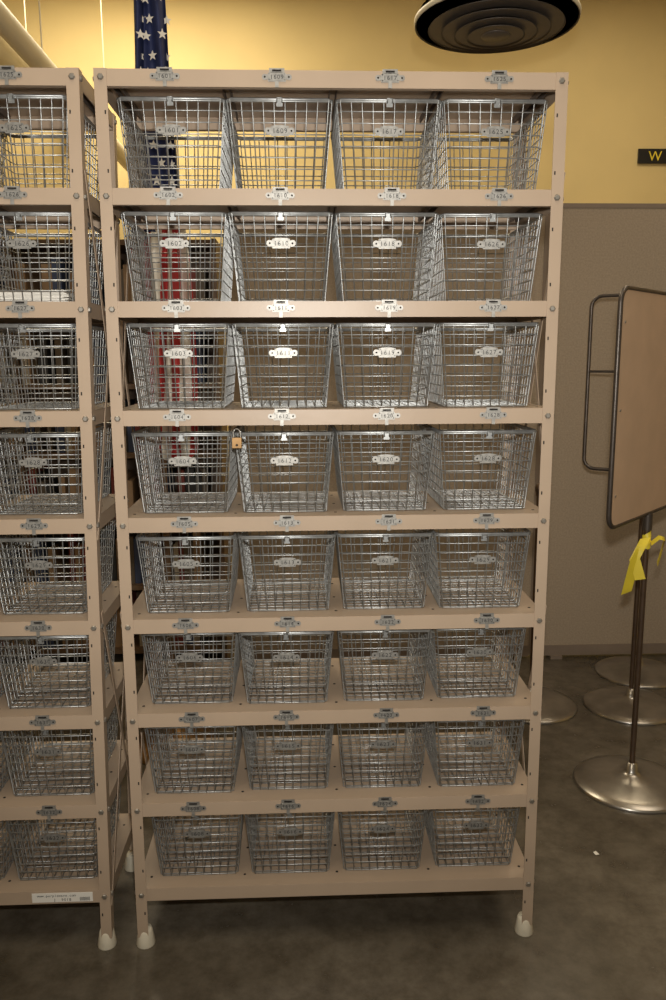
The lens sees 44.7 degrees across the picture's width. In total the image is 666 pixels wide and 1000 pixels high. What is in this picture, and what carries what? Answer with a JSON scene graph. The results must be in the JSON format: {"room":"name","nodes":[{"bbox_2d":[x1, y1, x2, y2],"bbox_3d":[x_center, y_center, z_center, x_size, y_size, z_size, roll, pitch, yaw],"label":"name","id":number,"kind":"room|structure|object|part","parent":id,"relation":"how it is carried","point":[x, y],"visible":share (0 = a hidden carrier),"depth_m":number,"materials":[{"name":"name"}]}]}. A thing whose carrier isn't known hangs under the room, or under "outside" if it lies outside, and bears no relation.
{"room":"locker room","nodes":[
{"label":"locker room","id":0,"kind":"room"},
{"bbox_2d":[0,0,86,133],"bbox_3d":[-1.834,-2.700,2.166,0.198,1.149,8.300,-1,10,-2],"label":"ceiling pipe","id":1,"kind":"object","parent":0,"point":[8,56],"depth_m":4.75,"materials":[{"name":"beige metal"}]},
{"bbox_2d":[0,0,127,170],"bbox_3d":[-1.354,-2.528,2.216,0.099,1.510,8.300,-1,10,-2],"label":"ceiling pipe","id":2,"kind":"object","parent":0,"point":[11,30],"depth_m":3.65,"materials":[{"name":"beige metal"}]},
{"bbox_2d":[0,547,665,999],"bbox_3d":[0.184,1.112,2.818,9.000,0.100,8.700,-1,10,-2],"label":"floor","id":3,"kind":"structure","parent":0,"point":[599,921],"depth_m":2.21,"materials":[{"name":"concrete"}]},
{"bbox_2d":[0,65,133,950],"bbox_3d":[-1.102,0.094,2.111,1.099,2.161,0.381,-1,10,-2],"label":"storage rack","id":4,"kind":"object","parent":3,"relation":"on","point":[84,208],"visible":0.81,"depth_m":2.04,"materials":[{"name":"beige metal"}]},
{"bbox_2d":[0,132,5,186],"bbox_3d":[-0.962,-0.826,1.961,0.244,0.200,0.346,-1,10,-3],"label":"wire basket","id":5,"kind":"object","parent":4,"relation":"in","point":[1,135],"visible":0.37,"depth_m":2.11,"materials":[{"name":"metal"}]},
{"bbox_2d":[0,231,10,299],"bbox_3d":[-0.965,-0.582,2.002,0.244,0.200,0.346,-1,10,-3],"label":"wire basket","id":6,"kind":"object","parent":4,"relation":"in","point":[1,231],"visible":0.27,"depth_m":2.13,"materials":[{"name":"metal"}]},
{"bbox_2d":[0,331,17,404],"bbox_3d":[-0.969,-0.338,2.055,0.244,0.200,0.346,-1,10,-2],"label":"wire basket","id":7,"kind":"object","parent":4,"relation":"in","point":[16,341],"visible":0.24,"depth_m":2.18,"materials":[{"name":"metal"}]},
{"bbox_2d":[0,427,22,503],"bbox_3d":[-0.973,-0.084,2.096,0.244,0.200,0.346,-1,10,-2],"label":"wire basket","id":8,"kind":"object","parent":4,"relation":"in","point":[2,442],"visible":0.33,"depth_m":2.20,"materials":[{"name":"metal"}]},
{"bbox_2d":[0,534,25,602],"bbox_3d":[-0.975,0.167,2.135,0.244,0.200,0.346,-1,10,-2],"label":"wire basket","id":9,"kind":"object","parent":4,"relation":"in","point":[6,554],"visible":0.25,"depth_m":2.23,"materials":[{"name":"metal"}]},
{"bbox_2d":[0,639,28,696],"bbox_3d":[-0.981,0.408,2.186,0.244,0.200,0.346,-1,10,-2],"label":"wire basket","id":10,"kind":"object","parent":4,"relation":"in","point":[8,677],"visible":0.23,"depth_m":2.23,"materials":[{"name":"metal"}]},
{"bbox_2d":[0,731,31,790],"bbox_3d":[-0.982,0.651,2.219,0.244,0.200,0.346,-1,10,-2],"label":"wire basket","id":11,"kind":"object","parent":4,"relation":"in","point":[9,742],"visible":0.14,"depth_m":2.23,"materials":[{"name":"metal"}]},
{"bbox_2d":[0,820,35,879],"bbox_3d":[-0.985,0.886,2.268,0.244,0.200,0.346,-1,10,-2],"label":"wire basket","id":12,"kind":"object","parent":4,"relation":"in","point":[2,824],"visible":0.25,"depth_m":2.20,"materials":[{"name":"metal"}]},
{"bbox_2d":[0,93,98,199],"bbox_3d":[-0.716,-0.829,1.970,0.244,0.200,0.347,-1,10,-2],"label":"wire basket","id":13,"kind":"object","parent":4,"relation":"in","point":[9,127],"visible":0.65,"depth_m":1.84,"materials":[{"name":"metal"}]},
{"bbox_2d":[0,211,102,304],"bbox_3d":[-0.722,-0.587,2.021,0.244,0.200,0.346,-1,10,-3],"label":"wire basket","id":14,"kind":"object","parent":4,"relation":"in","point":[16,243],"visible":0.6,"depth_m":1.89,"materials":[{"name":"metal"}]},
{"bbox_2d":[0,291,91,300],"bbox_3d":[-0.720,-0.505,2.037,0.179,0.024,0.252,-1,10,-2],"label":"paper stack","id":15,"kind":"object","parent":14,"relation":"in","point":[27,296],"visible":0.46,"depth_m":1.92,"materials":[{"name":"white paper"}]},
{"bbox_2d":[0,323,107,409],"bbox_3d":[-0.723,-0.339,2.055,0.244,0.200,0.346,-1,10,-2],"label":"wire basket","id":16,"kind":"object","parent":4,"relation":"in","point":[21,353],"visible":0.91,"depth_m":2.05,"materials":[{"name":"metal"}]},
{"bbox_2d":[0,422,111,514],"bbox_3d":[-0.726,-0.088,2.109,0.244,0.200,0.347,-1,10,-2],"label":"wire basket","id":17,"kind":"object","parent":4,"relation":"in","point":[28,462],"visible":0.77,"depth_m":2.04,"materials":[{"name":"metal"}]},
{"bbox_2d":[0,516,115,614],"bbox_3d":[-0.730,0.163,2.154,0.244,0.200,0.346,-1,10,-2],"label":"wire basket","id":18,"kind":"object","parent":4,"relation":"in","point":[36,564],"visible":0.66,"depth_m":2.05,"materials":[{"name":"metal"}]},
{"bbox_2d":[0,611,116,708],"bbox_3d":[-0.732,0.407,2.188,0.244,0.200,0.346,-1,10,-3],"label":"wire basket","id":19,"kind":"object","parent":4,"relation":"in","point":[47,661],"visible":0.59,"depth_m":2.07,"materials":[{"name":"metal"}]},
{"bbox_2d":[0,699,118,795],"bbox_3d":[-0.736,0.647,2.234,0.244,0.200,0.347,-1,10,-3],"label":"wire basket","id":20,"kind":"object","parent":4,"relation":"in","point":[45,751],"visible":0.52,"depth_m":2.12,"materials":[{"name":"metal"}]},
{"bbox_2d":[32,892,92,902],"bbox_3d":[-0.704,1.034,2.109,0.156,0.026,0.002,-1,10,-2],"label":"sticker","id":21,"kind":"object","parent":4,"relation":"attached to","point":[71,896],"visible":1,"depth_m":2.11,"materials":[{"name":"paper"}]},
{"bbox_2d":[6,785,120,879],"bbox_3d":[-0.739,0.884,2.273,0.244,0.200,0.346,-1,10,-3],"label":"wire basket","id":22,"kind":"object","parent":4,"relation":"in","point":[54,837],"visible":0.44,"depth_m":2.15,"materials":[{"name":"metal"}]},
{"bbox_2d":[0,238,231,659],"bbox_3d":[-1.527,-0.218,4.110,1.950,2.085,0.340,-1,10,-2],"label":"bookcase","id":23,"kind":"object","parent":3,"relation":"on","point":[137,585],"visible":0.27,"depth_m":4.07,"materials":[{"name":"brown wood"}]},
{"bbox_2d":[131,0,216,764],"bbox_3d":[-0.641,-0.499,2.989,0.340,3.020,0.340,-1,10,-2],"label":"flag","id":24,"kind":"object","parent":3,"relation":"on","point":[151,20],"visible":0.38,"depth_m":2.89,"materials":[{"name":"multicoloured fabric"}]},
{"bbox_2d":[92,67,568,948],"bbox_3d":[-0.002,0.081,2.154,1.066,2.161,0.381,-1,10,-2],"label":"storage rack","id":25,"kind":"object","parent":3,"relation":"on","point":[110,84],"visible":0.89,"depth_m":2.07,"materials":[{"name":"beige metal"}]},
{"bbox_2d":[116,96,232,187],"bbox_3d":[-0.371,-0.834,1.993,0.244,0.200,0.347,-1,10,-2],"label":"wire basket","id":26,"kind":"object","parent":25,"relation":"in","point":[172,131],"visible":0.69,"depth_m":1.86,"materials":[{"name":"metal"}]},
{"bbox_2d":[120,211,233,300],"bbox_3d":[-0.373,-0.589,2.029,0.244,0.200,0.346,-1,10,-3],"label":"wire basket","id":27,"kind":"object","parent":25,"relation":"in","point":[177,243],"visible":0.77,"depth_m":1.91,"materials":[{"name":"metal"}]},
{"bbox_2d":[125,323,235,408],"bbox_3d":[-0.371,-0.343,2.071,0.244,0.200,0.347,-1,10,-2],"label":"wire basket","id":28,"kind":"object","parent":25,"relation":"in","point":[176,352],"visible":0.95,"depth_m":1.95,"materials":[{"name":"metal"}]},
{"bbox_2d":[131,425,239,512],"bbox_3d":[-0.369,-0.091,2.121,0.244,0.200,0.347,-1,10,-2],"label":"wire basket","id":29,"kind":"object","parent":25,"relation":"in","point":[179,461],"visible":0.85,"depth_m":2.00,"materials":[{"name":"metal"}]},
{"bbox_2d":[135,532,239,612],"bbox_3d":[-0.371,0.160,2.161,0.244,0.200,0.347,-1,10,-3],"label":"wire basket","id":30,"kind":"object","parent":25,"relation":"in","point":[182,563],"visible":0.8,"depth_m":2.05,"materials":[{"name":"metal"}]},
{"bbox_2d":[141,632,241,703],"bbox_3d":[-0.369,0.401,2.212,0.244,0.200,0.347,-1,10,-2],"label":"wire basket","id":31,"kind":"object","parent":25,"relation":"in","point":[192,657],"visible":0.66,"depth_m":2.09,"materials":[{"name":"metal"}]},
{"bbox_2d":[144,726,242,793],"bbox_3d":[-0.368,0.644,2.243,0.244,0.200,0.346,-1,10,-2],"label":"wire basket","id":32,"kind":"object","parent":25,"relation":"in","point":[187,749],"visible":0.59,"depth_m":2.13,"materials":[{"name":"metal"}]},
{"bbox_2d":[151,814,243,875],"bbox_3d":[-0.365,0.879,2.289,0.244,0.200,0.346,-1,10,-3],"label":"wire basket","id":33,"kind":"object","parent":25,"relation":"in","point":[197,832],"visible":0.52,"depth_m":2.17,"materials":[{"name":"metal"}]},
{"bbox_2d":[232,428,241,447],"bbox_3d":[-0.228,-0.147,1.925,0.024,0.048,0.013,-1,10,-2],"label":"padlock","id":34,"kind":"object","parent":25,"relation":"hanging from","point":[236,441],"visible":1,"depth_m":1.92,"materials":[{"name":"gold metal"}]},
{"bbox_2d":[225,97,332,188],"bbox_3d":[-0.127,-0.837,2.003,0.244,0.200,0.346,-1,10,-2],"label":"wire basket","id":35,"kind":"object","parent":25,"relation":"in","point":[276,130],"visible":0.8,"depth_m":1.86,"materials":[{"name":"metal"}]},
{"bbox_2d":[228,211,332,300],"bbox_3d":[-0.127,-0.592,2.035,0.244,0.200,0.346,-1,10,-2],"label":"wire basket","id":36,"kind":"object","parent":25,"relation":"in","point":[278,242],"visible":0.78,"depth_m":1.90,"materials":[{"name":"metal"}]},
{"bbox_2d":[231,323,333,407],"bbox_3d":[-0.125,-0.346,2.083,0.244,0.200,0.347,-1,10,-3],"label":"wire basket","id":37,"kind":"object","parent":25,"relation":"in","point":[280,352],"visible":1,"depth_m":1.96,"materials":[{"name":"metal"}]},
{"bbox_2d":[234,425,334,511],"bbox_3d":[-0.124,-0.093,2.125,0.244,0.200,0.346,-1,10,-2],"label":"wire basket","id":38,"kind":"object","parent":25,"relation":"in","point":[242,457],"visible":0.87,"depth_m":2.03,"materials":[{"name":"metal"}]},
{"bbox_2d":[238,631,333,703],"bbox_3d":[-0.123,0.400,2.210,0.244,0.200,0.347,-1,10,-2],"label":"wire basket","id":39,"kind":"object","parent":25,"relation":"in","point":[285,656],"visible":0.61,"depth_m":2.09,"materials":[{"name":"metal"}]},
{"bbox_2d":[238,530,335,610],"bbox_3d":[-0.121,0.157,2.172,0.244,0.200,0.346,-1,10,-3],"label":"wire basket","id":40,"kind":"object","parent":25,"relation":"in","point":[243,537],"visible":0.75,"depth_m":2.05,"materials":[{"name":"metal"}]},
{"bbox_2d":[241,723,333,789],"bbox_3d":[-0.121,0.640,2.260,0.244,0.200,0.347,-1,10,-2],"label":"wire basket","id":41,"kind":"object","parent":25,"relation":"in","point":[252,736],"visible":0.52,"depth_m":2.14,"materials":[{"name":"metal"}]},
{"bbox_2d":[245,812,334,872],"bbox_3d":[-0.119,0.877,2.297,0.244,0.200,0.346,-1,10,-2],"label":"wire basket","id":42,"kind":"object","parent":25,"relation":"in","point":[291,830],"visible":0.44,"depth_m":2.18,"materials":[{"name":"metal"}]},
{"bbox_2d":[338,809,426,869],"bbox_3d":[0.126,0.874,2.308,0.244,0.200,0.346,-1,10,-2],"label":"wire basket","id":43,"kind":"object","parent":25,"relation":"in","point":[383,827],"visible":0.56,"depth_m":2.19,"materials":[{"name":"metal"}]},
{"bbox_2d":[337,721,428,787],"bbox_3d":[0.125,0.637,2.268,0.244,0.200,0.347,-1,10,-2],"label":"wire basket","id":44,"kind":"object","parent":25,"relation":"in","point":[378,743],"visible":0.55,"depth_m":2.15,"materials":[{"name":"metal"}]},
{"bbox_2d":[332,424,435,510],"bbox_3d":[0.122,-0.097,2.141,0.244,0.200,0.346,-1,10,-3],"label":"wire basket","id":45,"kind":"object","parent":25,"relation":"in","point":[385,459],"visible":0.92,"depth_m":2.04,"materials":[{"name":"metal"}]},
{"bbox_2d":[335,529,433,608],"bbox_3d":[0.125,0.153,2.186,0.244,0.200,0.346,-1,10,-2],"label":"wire basket","id":46,"kind":"object","parent":25,"relation":"in","point":[385,560],"visible":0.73,"depth_m":2.06,"materials":[{"name":"metal"}]},
{"bbox_2d":[337,629,431,700],"bbox_3d":[0.127,0.397,2.224,0.244,0.200,0.347,-1,10,-2],"label":"wire basket","id":47,"kind":"object","parent":25,"relation":"in","point":[385,654],"visible":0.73,"depth_m":2.10,"materials":[{"name":"metal"}]},
{"bbox_2d":[331,212,438,300],"bbox_3d":[0.121,-0.595,2.051,0.244,0.200,0.346,-1,10,-2],"label":"wire basket","id":48,"kind":"object","parent":25,"relation":"in","point":[386,242],"visible":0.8,"depth_m":1.92,"materials":[{"name":"metal"}]},
{"bbox_2d":[332,323,437,406],"bbox_3d":[0.122,-0.349,2.095,0.244,0.200,0.346,-1,10,-3],"label":"wire basket","id":49,"kind":"object","parent":25,"relation":"in","point":[382,352],"visible":0.98,"depth_m":1.98,"materials":[{"name":"metal"}]},
{"bbox_2d":[330,98,441,188],"bbox_3d":[0.122,-0.840,2.012,0.244,0.200,0.347,-1,10,-2],"label":"wire basket","id":50,"kind":"object","parent":25,"relation":"in","point":[386,133],"visible":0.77,"depth_m":1.88,"materials":[{"name":"metal"}]},
{"bbox_2d":[421,807,519,866],"bbox_3d":[0.376,0.870,2.323,0.244,0.200,0.346,-1,10,-2],"label":"wire basket","id":51,"kind":"object","parent":25,"relation":"in","point":[472,825],"visible":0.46,"depth_m":2.21,"materials":[{"name":"metal"}]},
{"bbox_2d":[421,719,524,785],"bbox_3d":[0.376,0.635,2.273,0.244,0.200,0.347,-1,10,-2],"label":"wire basket","id":52,"kind":"object","parent":25,"relation":"in","point":[431,739],"visible":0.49,"depth_m":2.16,"materials":[{"name":"metal"}]},
{"bbox_2d":[420,627,526,697],"bbox_3d":[0.371,0.393,2.240,0.244,0.200,0.346,-1,10,-2],"label":"wire basket","id":53,"kind":"object","parent":25,"relation":"in","point":[481,651],"visible":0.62,"depth_m":2.12,"materials":[{"name":"metal"}]},
{"bbox_2d":[420,528,530,607],"bbox_3d":[0.370,0.152,2.192,0.244,0.200,0.346,-1,10,-2],"label":"wire basket","id":54,"kind":"object","parent":25,"relation":"in","point":[485,559],"visible":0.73,"depth_m":2.07,"materials":[{"name":"metal"}]},
{"bbox_2d":[420,423,536,509],"bbox_3d":[0.372,-0.100,2.151,0.244,0.200,0.346,-1,10,-3],"label":"wire basket","id":55,"kind":"object","parent":25,"relation":"in","point":[487,458],"visible":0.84,"depth_m":2.06,"materials":[{"name":"metal"}]},
{"bbox_2d":[420,322,539,406],"bbox_3d":[0.368,-0.351,2.098,0.244,0.200,0.346,-1,10,-2],"label":"wire basket","id":56,"kind":"object","parent":25,"relation":"in","point":[486,351],"visible":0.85,"depth_m":1.99,"materials":[{"name":"metal"}]},
{"bbox_2d":[423,213,542,300],"bbox_3d":[0.367,-0.599,2.066,0.244,0.200,0.347,-1,10,-2],"label":"wire basket","id":57,"kind":"object","parent":25,"relation":"in","point":[487,244],"visible":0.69,"depth_m":1.94,"materials":[{"name":"metal"}]},
{"bbox_2d":[424,98,548,189],"bbox_3d":[0.367,-0.842,2.018,0.244,0.200,0.346,-1,10,-2],"label":"wire basket","id":58,"kind":"object","parent":25,"relation":"in","point":[492,131],"visible":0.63,"depth_m":1.89,"materials":[{"name":"metal"}]},
{"bbox_2d":[223,203,665,659],"bbox_3d":[1.772,-0.299,4.042,4.560,2.240,0.090,-1,10,-2],"label":"panels","id":59,"kind":"object","parent":3,"relation":"on","point":[606,248],"visible":0.35,"depth_m":3.95,"materials":[{"name":"fabric"}]},
{"bbox_2d":[516,483,577,724],"bbox_3d":[0.881,0.421,3.536,0.404,1.005,0.404,-1,10,-2],"label":"stanchion post","id":60,"kind":"object","parent":3,"relation":"on","point":[557,707],"visible":0.38,"depth_m":3.52,"materials":[{"name":"silver metal"}]},
{"bbox_2d":[573,285,665,813],"bbox_3d":[1.080,0.176,2.800,0.587,1.742,0.404,-3,10,-15],"label":"sign stand","id":61,"kind":"object","parent":3,"relation":"on","point":[636,490],"visible":1,"depth_m":2.68,"materials":[{"name":"silver metal"}]},
{"bbox_3d":[1.078,-0.316,2.713,0.015,0.745,0.705,8,13,40],"label":"sign frame","id":62,"kind":"part","parent":61,"relation":"part of","materials":[{"name":"metal"}]},
{"bbox_2d":[582,291,665,725],"bbox_3d":[1.319,0.034,3.452,0.404,1.792,0.404,-2,10,-12],"label":"sign stand","id":63,"kind":"object","parent":3,"relation":"on","point":[612,703],"visible":0.83,"depth_m":3.53,"materials":[{"name":"silver metal"}]},
{"bbox_3d":[1.316,-0.479,3.362,0.535,0.750,0.015,7,12,34],"label":"sign frame","id":64,"kind":"part","parent":63,"relation":"part of","materials":[{"name":"metal"}]},
{"bbox_2d":[594,656,665,688],"bbox_3d":[1.495,0.355,3.897,0.404,1.005,0.404,-1,10,-2],"label":"stanchion post","id":65,"kind":"object","parent":3,"relation":"on","point":[616,669],"visible":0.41,"depth_m":3.93,"materials":[{"name":"silver metal"}]},
{"bbox_2d":[0,0,665,476],"bbox_3d":[0.002,-1.849,6.659,9.000,4.400,0.100,-1,10,-2],"label":"wall","id":66,"kind":"structure","parent":0,"point":[614,57],"depth_m":6.38,"materials":[{"name":"yellow paint"}]},
{"bbox_2d":[637,149,665,163],"bbox_3d":[3.008,-2.777,6.552,1.100,0.110,0.022,-1,10,-2],"label":"wall sign","id":67,"kind":"object","parent":66,"relation":"attached to","point":[645,156],"visible":1,"depth_m":6.53,"materials":[{"name":"black plastic"}]},
{"bbox_2d":[414,0,581,53],"bbox_3d":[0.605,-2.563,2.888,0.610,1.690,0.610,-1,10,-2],"label":"ceiling vent","id":68,"kind":"object","parent":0,"point":[461,26],"depth_m":2.97,"materials":[{"name":"metal"}]}
]}

